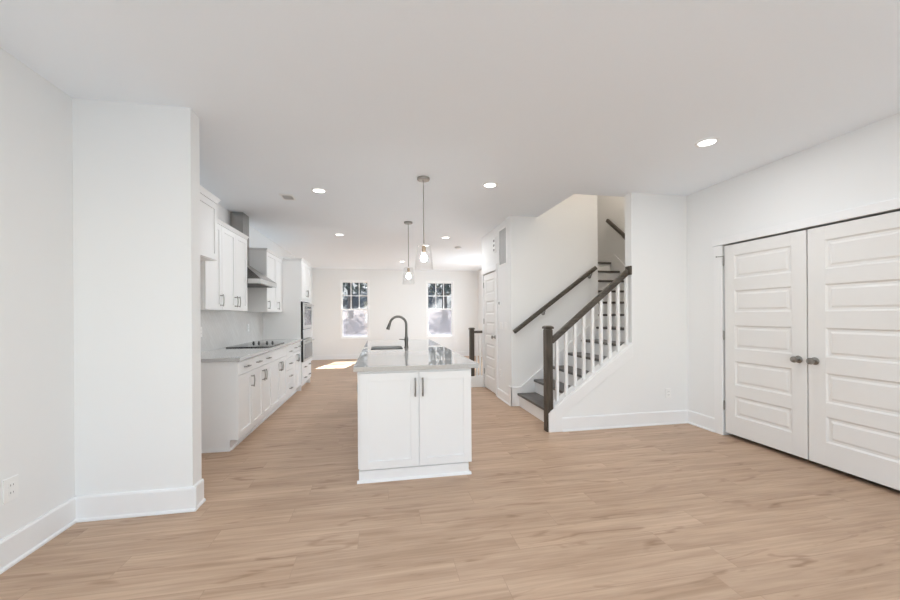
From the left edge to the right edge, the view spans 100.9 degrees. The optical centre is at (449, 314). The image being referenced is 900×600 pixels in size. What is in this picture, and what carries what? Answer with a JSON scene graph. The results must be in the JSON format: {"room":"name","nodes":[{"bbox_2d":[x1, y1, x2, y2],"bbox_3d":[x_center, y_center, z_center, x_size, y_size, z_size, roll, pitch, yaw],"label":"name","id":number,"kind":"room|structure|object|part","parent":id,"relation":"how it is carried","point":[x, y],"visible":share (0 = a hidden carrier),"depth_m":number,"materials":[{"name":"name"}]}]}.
{"room":"open-plan kitchen","nodes":[
{"label":"open-plan kitchen","id":0,"kind":"room"},
{"bbox_2d":[0,47,74,539],"bbox_3d":[-2.071,-0.038,-0.227,0.246,2.740,5.314,0,0,-11],"label":"wall","id":1,"kind":"structure","parent":0,"point":[37,295],"depth_m":2.14,"materials":[{"name":"white paint"}]},
{"bbox_2d":[3,474,18,503],"bbox_3d":[-2.349,0.931,1.989,0.008,0.125,0.082,0,0,-11],"label":"wall outlet","id":2,"kind":"object","parent":1,"relation":"attached to","point":[10,485],"visible":1,"depth_m":1.98,"materials":[{"name":"white plastic"}]},
{"bbox_2d":[8,481,14,488],"bbox_3d":[-2.346,0.911,1.990,0.003,0.028,0.034,0,0,-11],"label":"receptacle","id":3,"kind":"object","parent":2,"relation":"attached to","point":[11,484],"depth_m":1.99,"materials":[{"name":"white plastic"}]},
{"bbox_2d":[9,489,14,495],"bbox_3d":[-2.346,0.951,1.990,0.003,0.028,0.034,0,0,-11],"label":"receptacle","id":4,"kind":"object","parent":2,"relation":"attached to","point":[11,491],"depth_m":1.99,"materials":[{"name":"grey plastic"}]},
{"bbox_2d":[0,496,75,573],"bbox_3d":[-1.929,1.251,-0.202,0.026,0.160,5.314,0,0,-11],"label":"baseboard","id":5,"kind":"structure","parent":1,"relation":"attached to","point":[21,543],"depth_m":2.12,"materials":[{"name":"white paint"}]},
{"bbox_2d":[72,98,201,495],"bbox_3d":[-2.232,-0.037,2.510,0.935,2.740,0.126,0,0,-11],"label":"wall","id":6,"kind":"structure","parent":0,"point":[136,167],"depth_m":2.47,"materials":[{"name":"white paint"}]},
{"bbox_2d":[75,478,205,522],"bbox_3d":[-2.087,1.252,2.522,0.715,0.160,0.152,0,0,-11],"label":"baseboard","id":7,"kind":"structure","parent":6,"relation":"attached to","point":[97,507],"depth_m":2.46,"materials":[{"name":"white paint"}]},
{"bbox_2d":[217,204,312,360],"bbox_3d":[-3.405,-0.030,6.788,0.200,2.740,8.716,0,0,-11],"label":"wall","id":8,"kind":"structure","parent":0,"point":[257,239],"depth_m":6.27,"materials":[{"name":"white paint"}]},
{"bbox_2d":[200,185,220,260],"bbox_3d":[-2.375,-0.825,3.128,0.488,0.603,0.961,0,0,-11],"label":"upper cabinet","id":9,"kind":"object","parent":8,"relation":"attached to","point":[208,201],"visible":0.19,"depth_m":3.44,"materials":[{"name":"white paint"}]},
{"bbox_3d":[-2.387,-1.101,3.126,0.466,0.050,0.961,0,0,-11],"label":"crown molding","id":10,"kind":"part","parent":9,"relation":"part of","materials":[{"name":"white paint"}]},
{"bbox_2d":[200,218,224,309],"bbox_3d":[-2.555,-0.526,3.773,0.366,0.954,0.414,0,0,-11],"label":"upper cabinet","id":11,"kind":"object","parent":8,"relation":"attached to","point":[211,295],"visible":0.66,"depth_m":3.81,"materials":[{"name":"white paint"}]},
{"bbox_3d":[-2.569,-0.983,3.771,0.344,0.040,0.414,0,0,-11],"label":"crown molding","id":12,"kind":"part","parent":11,"relation":"part of","materials":[{"name":"white paint"}]},
{"bbox_2d":[201,222,248,310],"bbox_3d":[-2.667,-0.526,4.369,0.366,0.954,0.794,0,0,-11],"label":"upper cabinet","id":13,"kind":"object","parent":8,"relation":"attached to","point":[234,242],"visible":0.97,"depth_m":4.33,"materials":[{"name":"white paint"}]},
{"bbox_3d":[-2.501,-0.506,4.193,0.019,0.904,0.381,0,0,-11],"label":"door","id":14,"kind":"part","parent":13,"relation":"part of","materials":[{"name":"white paint"}]},
{"bbox_3d":[-2.680,-0.983,4.367,0.344,0.040,0.794,0,0,-11],"label":"crown molding","id":15,"kind":"part","parent":13,"relation":"part of","materials":[{"name":"white paint"}]},
{"bbox_3d":[-2.572,-0.505,4.572,0.019,0.904,0.382,0,0,-11],"label":"door","id":16,"kind":"part","parent":13,"relation":"part of","materials":[{"name":"white paint"}]},
{"bbox_2d":[201,311,262,351],"bbox_3d":[-2.961,0.005,4.978,0.008,0.835,2.925,0,0,-11],"label":"backsplash","id":17,"kind":"structure","parent":8,"relation":"attached to","point":[220,329],"depth_m":4.95,"materials":[{"name":"tile"}]},
{"bbox_2d":[230,212,276,287],"bbox_3d":[-2.751,-0.902,5.134,0.470,1.000,0.758,0,0,-11],"label":"range hood","id":18,"kind":"object","parent":8,"relation":"attached to","point":[239,221],"visible":0.52,"depth_m":5.05,"materials":[{"name":"silver metal"}]},
{"bbox_2d":[244,248,277,311],"bbox_3d":[-2.935,-0.524,5.802,0.366,0.954,0.556,0,0,-11],"label":"upper cabinet","id":19,"kind":"object","parent":8,"relation":"attached to","point":[263,260],"visible":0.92,"depth_m":5.57,"materials":[{"name":"white paint"}]},
{"bbox_3d":[-2.948,-0.981,5.800,0.344,0.040,0.556,0,0,-11],"label":"crown molding","id":20,"kind":"part","parent":19,"relation":"part of","materials":[{"name":"white paint"}]},
{"bbox_3d":[-2.808,-0.504,5.837,0.019,0.904,0.529,0,0,-11],"label":"door","id":21,"kind":"part","parent":19,"relation":"part of","materials":[{"name":"white paint"}]},
{"bbox_2d":[276,255,282,311],"bbox_3d":[-3.020,-0.523,6.260,0.366,0.954,0.371,0,0,-11],"label":"upper cabinet","id":22,"kind":"object","parent":8,"relation":"attached to","point":[279,258],"visible":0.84,"depth_m":6.31,"materials":[{"name":"white paint"}]},
{"bbox_2d":[312,268,477,354],"bbox_3d":[-1.542,-0.042,11.651,5.650,2.740,0.160,0,0,-11],"label":"wall","id":23,"kind":"structure","parent":0,"point":[392,294],"depth_m":11.52,"materials":[{"name":"white paint"}]},
{"bbox_2d":[340,280,369,338],"bbox_3d":[-2.899,-0.168,11.361,0.878,1.790,0.112,0,0,-11],"label":"window","id":24,"kind":"structure","parent":23,"relation":"in","point":[341,281],"depth_m":11.34,"materials":[{"name":"white wood"}]},
{"bbox_3d":[-2.907,-0.585,11.386,0.794,0.873,0.030,0,0,-11],"label":"sash","id":25,"kind":"part","parent":24,"relation":"part of","materials":[{"name":"white"}]},
{"bbox_3d":[-2.894,0.251,11.351,0.794,0.868,0.032,0,0,-11],"label":"sash","id":26,"kind":"part","parent":24,"relation":"part of","materials":[{"name":"white"}]},
{"bbox_2d":[313,351,478,359],"bbox_3d":[-1.588,1.258,11.546,5.106,0.140,0.026,0,0,-11],"label":"baseboard","id":27,"kind":"structure","parent":23,"relation":"attached to","point":[347,356],"depth_m":11.23,"materials":[{"name":"white paint"}]},
{"bbox_2d":[426,281,453,337],"bbox_3d":[-0.321,-0.185,11.843,0.900,1.790,0.112,0,0,-11],"label":"window","id":28,"kind":"structure","parent":23,"relation":"in","point":[427,282],"depth_m":11.84,"materials":[{"name":"white wood"}]},
{"bbox_3d":[-0.328,-0.601,11.868,0.816,0.873,0.030,0,0,-11],"label":"sash","id":29,"kind":"part","parent":28,"relation":"part of","materials":[{"name":"white"}]},
{"bbox_3d":[-0.316,0.234,11.833,0.816,0.868,0.032,0,0,-11],"label":"sash","id":30,"kind":"part","parent":28,"relation":"part of","materials":[{"name":"white"}]},
{"bbox_2d":[0,0,899,270],"bbox_3d":[0.230,-1.573,4.702,6.800,0.300,14.556,0,0,-11],"label":"ceiling","id":31,"kind":"structure","parent":0,"point":[547,102],"depth_m":2.36,"materials":[{"name":"white paint"}]},
{"bbox_2d":[279,194,296,200],"bbox_3d":[-1.936,-1.405,4.440,0.150,0.008,0.230,0,0,-11],"label":"ceiling vent","id":32,"kind":"object","parent":31,"relation":"in","point":[284,196],"visible":1,"depth_m":4.43,"materials":[{"name":"white plastic"}]},
{"bbox_2d":[311,188,326,192],"bbox_3d":[-1.486,-1.409,4.216,0.172,0.006,0.172,0,0,-11],"label":"recessed light","id":33,"kind":"object","parent":31,"relation":"in","point":[316,190],"visible":1,"depth_m":4.21,"materials":[{"name":"white plastic"}]},
{"bbox_2d":[404,221,412,278],"bbox_3d":[-0.634,-0.942,5.666,0.196,0.949,0.196,0,0,-11],"label":"pendant lamp","id":34,"kind":"object","parent":31,"relation":"hanging from","point":[408,276],"visible":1,"depth_m":5.66,"materials":[{"name":"silver metal"}]},
{"bbox_3d":[-0.635,-1.060,5.666,0.010,0.644,0.011,0,0,-11],"label":"stem","id":35,"kind":"part","parent":34,"relation":"part of","materials":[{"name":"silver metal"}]},
{"bbox_2d":[417,176,429,261],"bbox_3d":[-0.273,-0.945,3.853,0.196,0.949,0.196,0,0,-11],"label":"pendant lamp","id":36,"kind":"object","parent":31,"relation":"hanging from","point":[423,179],"visible":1,"depth_m":3.84,"materials":[{"name":"silver metal"}]},
{"bbox_3d":[-0.273,-1.062,3.853,0.010,0.644,0.011,0,0,-11],"label":"stem","id":37,"kind":"part","parent":36,"relation":"part of","materials":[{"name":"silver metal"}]},
{"bbox_3d":[-0.270,-0.599,3.853,0.072,0.092,0.072,0,0,-11],"label":"bulb","id":38,"kind":"part","parent":36,"relation":"part of","materials":[{"name":"white glass"}]},
{"bbox_2d":[482,182,497,187],"bbox_3d":[0.439,-1.421,4.074,0.172,0.006,0.172,0,0,-11],"label":"recessed light","id":39,"kind":"object","parent":31,"relation":"in","point":[489,184],"visible":1,"depth_m":4.07,"materials":[{"name":"white plastic"}]},
{"bbox_2d":[695,137,719,146],"bbox_3d":[2.138,-1.432,3.090,0.172,0.006,0.172,0,0,-11],"label":"recessed light","id":40,"kind":"object","parent":31,"relation":"in","point":[706,142],"visible":1,"depth_m":3.09,"materials":[{"name":"white plastic"}]},
{"bbox_2d":[0,356,899,599],"bbox_3d":[0.249,1.376,4.702,6.800,0.120,14.556,0,0,-11],"label":"floor","id":41,"kind":"structure","parent":0,"point":[686,511],"depth_m":2.31,"materials":[{"name":"brown wood"}]},
{"bbox_2d":[201,358,254,452],"bbox_3d":[-2.401,0.896,3.795,0.660,0.876,0.425,0,0,-11],"label":"base cabinet","id":42,"kind":"object","parent":41,"relation":"on","point":[226,387],"visible":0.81,"depth_m":3.63,"materials":[{"name":"white paint"}]},
{"bbox_3d":[-2.385,0.895,3.596,0.617,0.876,0.029,0,0,-11],"label":"panel","id":43,"kind":"part","parent":42,"relation":"part of","materials":[{"name":"white paint"}]},
{"bbox_3d":[-2.133,0.532,3.860,0.019,0.132,0.390,0,0,-11],"label":"drawer","id":44,"kind":"part","parent":42,"relation":"part of","materials":[{"name":"white paint"}]},
{"bbox_3d":[-2.130,0.913,3.860,0.019,0.614,0.390,0,0,-11],"label":"door","id":45,"kind":"part","parent":42,"relation":"part of","materials":[{"name":"white paint"}]},
{"bbox_2d":[201,339,301,361],"bbox_3d":[-2.640,0.439,5.021,0.646,0.036,2.952,0,0,-11],"label":"countertop","id":46,"kind":"structure","parent":42,"relation":"on","point":[225,354],"depth_m":4.18,"materials":[{"name":"stone"}]},
{"bbox_2d":[226,341,283,347],"bbox_3d":[-2.658,0.401,5.128,0.515,0.041,0.760,0,0,-11],"label":"cooktop","id":47,"kind":"object","parent":46,"relation":"in","point":[246,345],"visible":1,"depth_m":4.99,"materials":[{"name":"black glass"}]},
{"bbox_2d":[245,351,271,436],"bbox_3d":[-2.509,0.896,4.375,0.660,0.876,0.755,0,0,-11],"label":"base cabinet","id":48,"kind":"object","parent":41,"relation":"on","point":[261,364],"visible":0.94,"depth_m":4.37,"materials":[{"name":"white paint"}]},
{"bbox_3d":[-2.201,0.913,4.240,0.019,0.614,0.370,0,0,-11],"label":"door","id":49,"kind":"part","parent":48,"relation":"part of","materials":[{"name":"white paint"}]},
{"bbox_3d":[-2.204,0.533,4.240,0.019,0.132,0.370,0,0,-11],"label":"drawer","id":50,"kind":"part","parent":48,"relation":"part of","materials":[{"name":"white paint"}]},
{"bbox_3d":[-2.271,0.913,4.611,0.019,0.614,0.370,0,0,-11],"label":"door","id":51,"kind":"part","parent":48,"relation":"part of","materials":[{"name":"white paint"}]},
{"bbox_3d":[-2.273,0.533,4.611,0.019,0.132,0.370,0,0,-11],"label":"drawer","id":52,"kind":"part","parent":48,"relation":"part of","materials":[{"name":"white paint"}]},
{"bbox_2d":[266,346,286,417],"bbox_3d":[-2.649,0.897,5.122,0.660,0.876,0.765,0,0,-11],"label":"base cabinet","id":53,"kind":"object","parent":41,"relation":"on","point":[279,358],"visible":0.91,"depth_m":5.14,"materials":[{"name":"white paint"}]},
{"bbox_3d":[-2.341,0.914,4.985,0.019,0.614,0.376,0,0,-11],"label":"door","id":54,"kind":"part","parent":53,"relation":"part of","materials":[{"name":"white paint"}]},
{"bbox_3d":[-2.378,0.534,5.173,0.019,0.132,0.758,0,0,-11],"label":"drawer","id":55,"kind":"part","parent":53,"relation":"part of","materials":[{"name":"white paint"}]},
{"bbox_3d":[-2.411,0.914,5.361,0.019,0.614,0.376,0,0,-11],"label":"door","id":56,"kind":"part","parent":53,"relation":"part of","materials":[{"name":"white paint"}]},
{"bbox_2d":[263,257,310,390],"bbox_3d":[-2.975,0.168,6.897,0.680,2.338,0.898,0,0,-11],"label":"oven tower","id":57,"kind":"object","parent":41,"relation":"on","point":[296,286],"visible":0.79,"depth_m":6.50,"materials":[{"name":"white paint"}]},
{"bbox_3d":[-2.993,-0.980,6.896,0.658,0.041,0.898,0,0,-11],"label":"crown molding","id":58,"kind":"part","parent":57,"relation":"part of","materials":[{"name":"white paint"}]},
{"bbox_3d":[-2.658,-0.621,6.740,0.019,0.663,0.420,0,0,-11],"label":"door","id":59,"kind":"part","parent":57,"relation":"part of","materials":[{"name":"white paint"}]},
{"bbox_3d":[-2.688,0.938,6.950,0.019,0.185,0.848,0,0,-11],"label":"drawer","id":60,"kind":"part","parent":57,"relation":"part of","materials":[{"name":"white paint"}]},
{"bbox_3d":[-2.686,1.129,6.950,0.019,0.188,0.848,0,0,-11],"label":"drawer","id":61,"kind":"part","parent":57,"relation":"part of","materials":[{"name":"white paint"}]},
{"bbox_2d":[301,301,313,338],"bbox_3d":[-2.926,0.095,6.907,0.645,0.669,0.812,0,0,-11],"label":"microwave","id":62,"kind":"object","parent":57,"relation":"in","point":[306,308],"visible":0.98,"depth_m":6.80,"materials":[{"name":"silver glass"}]},
{"bbox_3d":[-2.664,0.014,6.956,0.012,0.473,0.812,0,0,-11],"label":"door","id":63,"kind":"part","parent":62,"relation":"part of","materials":[{"name":"silver metal"}]},
{"bbox_3d":[-2.657,0.015,6.957,0.003,0.340,0.656,0,0,-11],"label":"glass","id":64,"kind":"part","parent":62,"relation":"part of","materials":[{"name":"grey glass"}]},
{"bbox_3d":[-2.665,0.342,6.955,0.007,0.163,0.812,0,0,-11],"label":"control panel","id":65,"kind":"part","parent":62,"relation":"part of","materials":[{"name":"silver metal"}]},
{"bbox_2d":[301,337,314,361],"bbox_3d":[-2.918,0.639,6.908,0.653,0.399,0.812,0,0,-11],"label":"wall oven","id":66,"kind":"object","parent":57,"relation":"in","point":[306,348],"visible":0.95,"depth_m":6.75,"materials":[{"name":"silver glass"}]},
{"bbox_3d":[-2.657,0.637,6.957,0.015,0.392,0.812,0,0,-11],"label":"oven door","id":67,"kind":"part","parent":66,"relation":"part of","materials":[{"name":"silver metal"}]},
{"bbox_3d":[-2.647,0.655,6.958,0.004,0.270,0.706,0,0,-11],"label":"glass","id":68,"kind":"part","parent":66,"relation":"part of","materials":[{"name":"grey glass"}]},
{"bbox_3d":[-2.737,-0.621,7.160,0.019,0.663,0.420,0,0,-11],"label":"door","id":69,"kind":"part","parent":57,"relation":"part of","materials":[{"name":"white paint"}]},
{"bbox_2d":[282,344,292,403],"bbox_3d":[-2.755,0.898,5.692,0.660,0.876,0.395,0,0,-11],"label":"base cabinet","id":70,"kind":"object","parent":41,"relation":"on","point":[289,355],"visible":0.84,"depth_m":5.72,"materials":[{"name":"white paint"}]},
{"bbox_3d":[-2.485,0.560,5.743,0.019,0.177,0.388,0,0,-11],"label":"drawer","id":71,"kind":"part","parent":70,"relation":"part of","materials":[{"name":"white paint"}]},
{"bbox_3d":[-2.483,0.747,5.743,0.019,0.183,0.388,0,0,-11],"label":"drawer","id":72,"kind":"part","parent":70,"relation":"part of","materials":[{"name":"white paint"}]},
{"bbox_3d":[-2.482,0.937,5.743,0.019,0.183,0.388,0,0,-11],"label":"drawer","id":73,"kind":"part","parent":70,"relation":"part of","materials":[{"name":"white paint"}]},
{"bbox_3d":[-2.481,1.127,5.743,0.019,0.183,0.388,0,0,-11],"label":"drawer","id":74,"kind":"part","parent":70,"relation":"part of","materials":[{"name":"white paint"}]},
{"bbox_2d":[288,342,301,397],"bbox_3d":[-2.846,0.898,6.179,0.660,0.876,0.595,0,0,-11],"label":"base cabinet","id":75,"kind":"object","parent":41,"relation":"on","point":[297,346],"visible":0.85,"depth_m":6.20,"materials":[{"name":"white paint"}]},
{"bbox_3d":[-2.548,0.535,6.083,0.019,0.132,0.290,0,0,-11],"label":"drawer","id":76,"kind":"part","parent":75,"relation":"part of","materials":[{"name":"white paint"}]},
{"bbox_3d":[-2.546,0.915,6.083,0.019,0.614,0.290,0,0,-11],"label":"door","id":77,"kind":"part","parent":75,"relation":"part of","materials":[{"name":"white paint"}]},
{"bbox_3d":[-2.600,0.916,6.376,0.019,0.614,0.290,0,0,-11],"label":"door","id":78,"kind":"part","parent":75,"relation":"part of","materials":[{"name":"white paint"}]},
{"bbox_2d":[357,368,471,483],"bbox_3d":[-0.575,0.884,4.512,0.968,0.876,3.156,0,0,-11],"label":"kitchen island","id":79,"kind":"object","parent":41,"relation":"on","point":[413,424],"visible":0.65,"depth_m":3.00,"materials":[{"name":"white paint"}]},
{"bbox_3d":[-0.793,0.841,3.307,0.012,0.768,0.732,0,0,-11],"label":"door","id":80,"kind":"part","parent":79,"relation":"part of","materials":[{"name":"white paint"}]},
{"bbox_3d":[-0.484,0.843,2.976,0.462,0.760,0.019,0,0,-11],"label":"door","id":81,"kind":"part","parent":79,"relation":"part of","materials":[{"name":"white paint"}]},
{"bbox_3d":[-0.561,1.277,4.525,0.921,0.089,3.126,0,0,-11],"label":"molding","id":82,"kind":"part","parent":79,"relation":"part of","materials":[{"name":"white paint"}]},
{"bbox_2d":[353,339,478,371],"bbox_3d":[-0.548,0.426,4.549,1.012,0.036,3.175,0,0,-11],"label":"island countertop","id":83,"kind":"structure","parent":79,"relation":"on","point":[422,354],"depth_m":3.54,"materials":[{"name":"stone"}]},
{"bbox_2d":[386,315,408,347],"bbox_3d":[-0.654,0.207,4.617,0.277,0.402,0.058,0,0,-11],"label":"faucet","id":84,"kind":"object","parent":83,"relation":"on","point":[405,339],"visible":1,"depth_m":4.62,"materials":[{"name":"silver metal"}]},
{"bbox_3d":[-0.645,0.119,4.620,0.230,0.226,0.030,0,0,-11],"label":"spout","id":85,"kind":"part","parent":84,"relation":"part of","materials":[{"name":"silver metal"}]},
{"bbox_3d":[-0.219,0.577,2.995,0.013,0.152,0.042,0,0,-11],"label":"handle","id":86,"kind":"part","parent":79,"relation":"part of","materials":[{"name":"silver metal"}]},
{"bbox_3d":[-0.037,0.840,3.060,0.431,0.760,0.019,0,0,-11],"label":"door","id":87,"kind":"part","parent":79,"relation":"part of","materials":[{"name":"white paint"}]},
{"bbox_2d":[471,375,482,386],"bbox_3d":[0.472,1.215,6.811,0.246,0.200,0.090,0,0,-11],"label":"wall","id":88,"kind":"structure","parent":41,"relation":"on","point":[476,381],"depth_m":6.77,"materials":[{"name":"white paint"}]},
{"bbox_2d":[468,328,481,375],"bbox_3d":[0.478,0.672,6.813,0.260,0.884,0.100,0,0,-11],"label":"guard railing","id":89,"kind":"object","parent":88,"relation":"on","point":[471,330],"visible":0.94,"depth_m":6.80,"materials":[{"name":"white paint"}]},
{"bbox_3d":[0.400,0.672,6.798,0.100,0.884,0.100,0,0,-11],"label":"newel post","id":90,"kind":"part","parent":89,"relation":"part of","materials":[{"name":"brown wood"}]},
{"bbox_2d":[517,262,623,421],"bbox_3d":[1.894,0.176,6.405,2.221,2.259,3.893,0,0,-11],"label":"staircase","id":91,"kind":"structure","parent":41,"relation":"on","point":[533,402],"depth_m":5.24,"materials":[{"name":"white paint"}]},
{"bbox_2d":[542,266,631,431],"bbox_3d":[1.599,0.368,4.295,1.094,1.880,0.108,0,0,-11],"label":"stair railing","id":92,"kind":"object","parent":41,"relation":"on","point":[549,338],"visible":0.96,"depth_m":4.28,"materials":[{"name":"white paint"}]},
{"bbox_3d":[1.111,0.716,4.205,0.097,1.190,0.104,0,0,-11],"label":"newel post","id":93,"kind":"part","parent":92,"relation":"part of","materials":[{"name":"brown wood"}]},
{"bbox_3d":[1.628,-0.110,4.313,1.025,0.859,0.062,0,0,-11],"label":"handrail","id":94,"kind":"part","parent":92,"relation":"part of","materials":[{"name":"brown wood"}]},
{"bbox_2d":[478,269,481,356],"bbox_3d":[1.553,-1.292,8.876,0.120,5.200,6.436,0,0,-11],"label":"wall","id":95,"kind":"structure","parent":0,"point":[479,271],"depth_m":11.76,"materials":[{"name":"white paint"}]},
{"bbox_2d":[482,218,508,393],"bbox_3d":[0.786,-0.057,6.190,0.120,2.740,1.440,0,0,-11],"label":"wall","id":96,"kind":"structure","parent":0,"point":[489,258],"depth_m":5.79,"materials":[{"name":"white paint"}]},
{"bbox_2d":[483,271,495,393],"bbox_3d":[0.671,0.289,6.395,0.105,2.013,0.721,0,0,-11],"label":"door","id":97,"kind":"structure","parent":96,"relation":"in","point":[489,279],"depth_m":6.40,"materials":[{"name":"white paint"}]},
{"bbox_2d":[481,264,497,395],"bbox_3d":[0.676,0.246,6.395,0.024,2.135,0.905,0,0,-11],"label":"trim","id":98,"kind":"structure","parent":96,"relation":"attached to","point":[493,267],"depth_m":6.02,"materials":[{"name":"white paint"}]},
{"bbox_2d":[493,237,495,252],"bbox_3d":[0.726,-1.139,6.083,0.021,0.245,0.120,0,0,-11],"label":"door chime","id":99,"kind":"object","parent":96,"relation":"attached to","point":[494,239],"visible":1,"depth_m":6.05,"materials":[{"name":"white plastic"}]},
{"bbox_2d":[498,224,506,266],"bbox_3d":[0.806,-1.047,5.691,0.010,0.590,0.390,0,0,-11],"label":"air vent","id":100,"kind":"object","parent":96,"relation":"in","point":[502,233],"visible":1,"depth_m":5.71,"materials":[{"name":"white plastic"}]},
{"bbox_2d":[497,388,510,405],"bbox_3d":[0.820,1.243,5.653,0.026,0.140,0.615,0,0,-11],"label":"baseboard","id":101,"kind":"structure","parent":96,"relation":"attached to","point":[502,395],"depth_m":5.67,"materials":[{"name":"white paint"}]},
{"bbox_2d":[508,194,597,386],"bbox_3d":[1.538,-1.292,5.538,1.376,5.200,0.120,0,0,-11],"label":"wall","id":102,"kind":"structure","parent":0,"point":[548,252],"depth_m":5.46,"materials":[{"name":"white paint"}]},
{"bbox_2d":[508,386,511,405],"bbox_3d":[0.874,1.175,5.387,0.018,0.275,0.108,0,0,-11],"label":"trim","id":103,"kind":"structure","parent":102,"relation":"attached to","point":[509,387],"depth_m":5.39,"materials":[{"name":"white paint"}]},
{"bbox_2d":[511,317,598,405],"bbox_3d":[1.556,0.671,5.469,1.392,1.274,0.018,0,0,-11],"label":"trim","id":104,"kind":"structure","parent":102,"relation":"attached to","point":[528,386],"depth_m":5.42,"materials":[{"name":"white paint"}]},
{"bbox_2d":[513,266,596,333],"bbox_3d":[1.535,-0.232,5.427,1.316,0.984,0.094,0,0,-11],"label":"wall handrail","id":105,"kind":"object","parent":102,"relation":"attached to","point":[588,274],"visible":1,"depth_m":5.38,"materials":[{"name":"brown wood"}]},
{"bbox_2d":[597,195,624,325],"bbox_3d":[3.027,-1.302,6.671,0.120,5.200,4.000,0,0,-11],"label":"wall","id":106,"kind":"structure","parent":0,"point":[610,242],"depth_m":6.80,"materials":[{"name":"white paint"}]},
{"bbox_2d":[598,255,624,274],"bbox_3d":[2.974,-0.554,6.610,0.018,1.065,3.900,0,0,-11],"label":"trim","id":107,"kind":"structure","parent":106,"relation":"attached to","point":[616,263],"depth_m":6.64,"materials":[{"name":"white paint"}]},
{"bbox_2d":[606,219,624,239],"bbox_3d":[2.998,-1.296,6.257,0.090,0.912,1.130,0,0,-11],"label":"wall handrail","id":108,"kind":"object","parent":106,"relation":"attached to","point":[608,221],"visible":0.4,"depth_m":6.51,"materials":[{"name":"brown wood"}]},
{"bbox_2d":[562,192,687,416],"bbox_3d":[2.000,-0.065,4.385,1.741,2.740,0.114,0,0,-11],"label":"wall","id":109,"kind":"structure","parent":0,"point":[655,224],"depth_m":4.41,"materials":[{"name":"white paint"}]},
{"bbox_2d":[548,342,632,432],"bbox_3d":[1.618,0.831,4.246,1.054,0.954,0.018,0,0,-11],"label":"trim","id":110,"kind":"structure","parent":109,"relation":"attached to","point":[555,415],"depth_m":4.22,"materials":[{"name":"white paint"}]},
{"bbox_2d":[562,410,687,431],"bbox_3d":[2.070,1.227,4.325,1.643,0.155,0.026,0,0,-11],"label":"baseboard","id":111,"kind":"structure","parent":109,"relation":"attached to","point":[579,423],"depth_m":4.31,"materials":[{"name":"white paint"}]},
{"bbox_2d":[665,388,670,397],"bbox_3d":[2.606,0.932,4.434,0.072,0.114,0.008,0,0,-11],"label":"wall outlet","id":112,"kind":"object","parent":109,"relation":"attached to","point":[668,390],"visible":1,"depth_m":4.43,"materials":[{"name":"white plastic"}]},
{"bbox_2d":[687,112,899,434],"bbox_3d":[3.500,-0.075,1.427,0.120,2.740,6.520,0,0,-11],"label":"wall","id":113,"kind":"structure","parent":0,"point":[859,167],"depth_m":3.52,"materials":[{"name":"white paint"}]},
{"bbox_2d":[688,410,714,431],"bbox_3d":[3.449,1.218,1.348,0.026,0.155,6.386,0,0,-11],"label":"baseboard","id":114,"kind":"structure","parent":113,"relation":"attached to","point":[703,421],"depth_m":4.28,"materials":[{"name":"white paint"}]},
{"bbox_2d":[716,230,808,458],"bbox_3d":[3.009,0.259,3.645,0.105,1.999,0.844,0,0,-11],"label":"door","id":115,"kind":"structure","parent":113,"relation":"in","point":[766,402],"depth_m":3.56,"materials":[{"name":"white paint"}]},
{"bbox_3d":[3.058,0.393,3.289,0.070,0.066,0.066,0,0,-11],"label":"knob","id":116,"kind":"part","parent":115,"relation":"part of","materials":[{"name":"silver metal"}]},
{"bbox_2d":[712,198,899,434],"bbox_3d":[3.093,0.233,3.225,0.024,2.130,1.832,0,0,-11],"label":"trim","id":117,"kind":"structure","parent":113,"relation":"attached to","point":[892,204],"depth_m":4.01,"materials":[{"name":"white paint"}]},
{"bbox_2d":[806,211,899,490],"bbox_3d":[3.161,0.258,2.828,0.105,1.999,0.795,0,0,-11],"label":"door","id":118,"kind":"structure","parent":113,"relation":"in","point":[853,360],"depth_m":2.89,"materials":[{"name":"white paint"}]},
{"bbox_3d":[3.082,0.393,3.165,0.070,0.066,0.066,0,0,-11],"label":"knob","id":119,"kind":"part","parent":118,"relation":"part of","materials":[{"name":"silver metal"}]},
{"label":"outside","id":120,"kind":"structure","parent":0,"visible":0},
{"bbox_2d":[343,308,451,336],"bbox_3d":[-3.286,0.964,17.610,32.000,2.750,12.170,0,0,-11],"label":"ground","id":121,"kind":"structure","parent":120,"point":[357,326],"depth_m":18.34,"materials":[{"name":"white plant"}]},
{"bbox_2d":[343,283,366,318],"bbox_3d":[-5.322,-3.941,19.676,3.522,8.844,3.334,0,0,-18],"label":"tree","id":122,"kind":"object","parent":121,"relation":"on","point":[349,286],"visible":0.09,"depth_m":19.56,"materials":[{"name":"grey plant"}]},
{"bbox_3d":[-5.327,-4.660,19.676,3.522,7.406,3.334,0,0,-18],"label":"crown","id":123,"kind":"part","parent":122,"relation":"part of","materials":[{"name":"green plant"}]},
{"bbox_2d":[428,283,450,318],"bbox_3d":[-0.309,-3.758,20.252,3.197,8.479,3.376,0,0,-25],"label":"tree","id":124,"kind":"object","parent":121,"relation":"on","point":[447,288],"visible":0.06,"depth_m":20.15,"materials":[{"name":"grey plant"}]},
{"bbox_3d":[-0.313,-4.447,20.252,3.197,7.100,3.376,0,0,-25],"label":"crown","id":125,"kind":"part","parent":124,"relation":"part of","materials":[{"name":"green plant"}]},
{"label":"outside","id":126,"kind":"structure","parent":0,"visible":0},
{"bbox_2d":[343,283,450,308],"bbox_3d":[-6.998,-2.387,37.353,60.000,9.500,28.000,0,0,-11],"label":"hill","id":127,"kind":"structure","parent":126,"point":[363,300],"depth_m":26.54,"materials":[{"name":"plant"}]}
]}

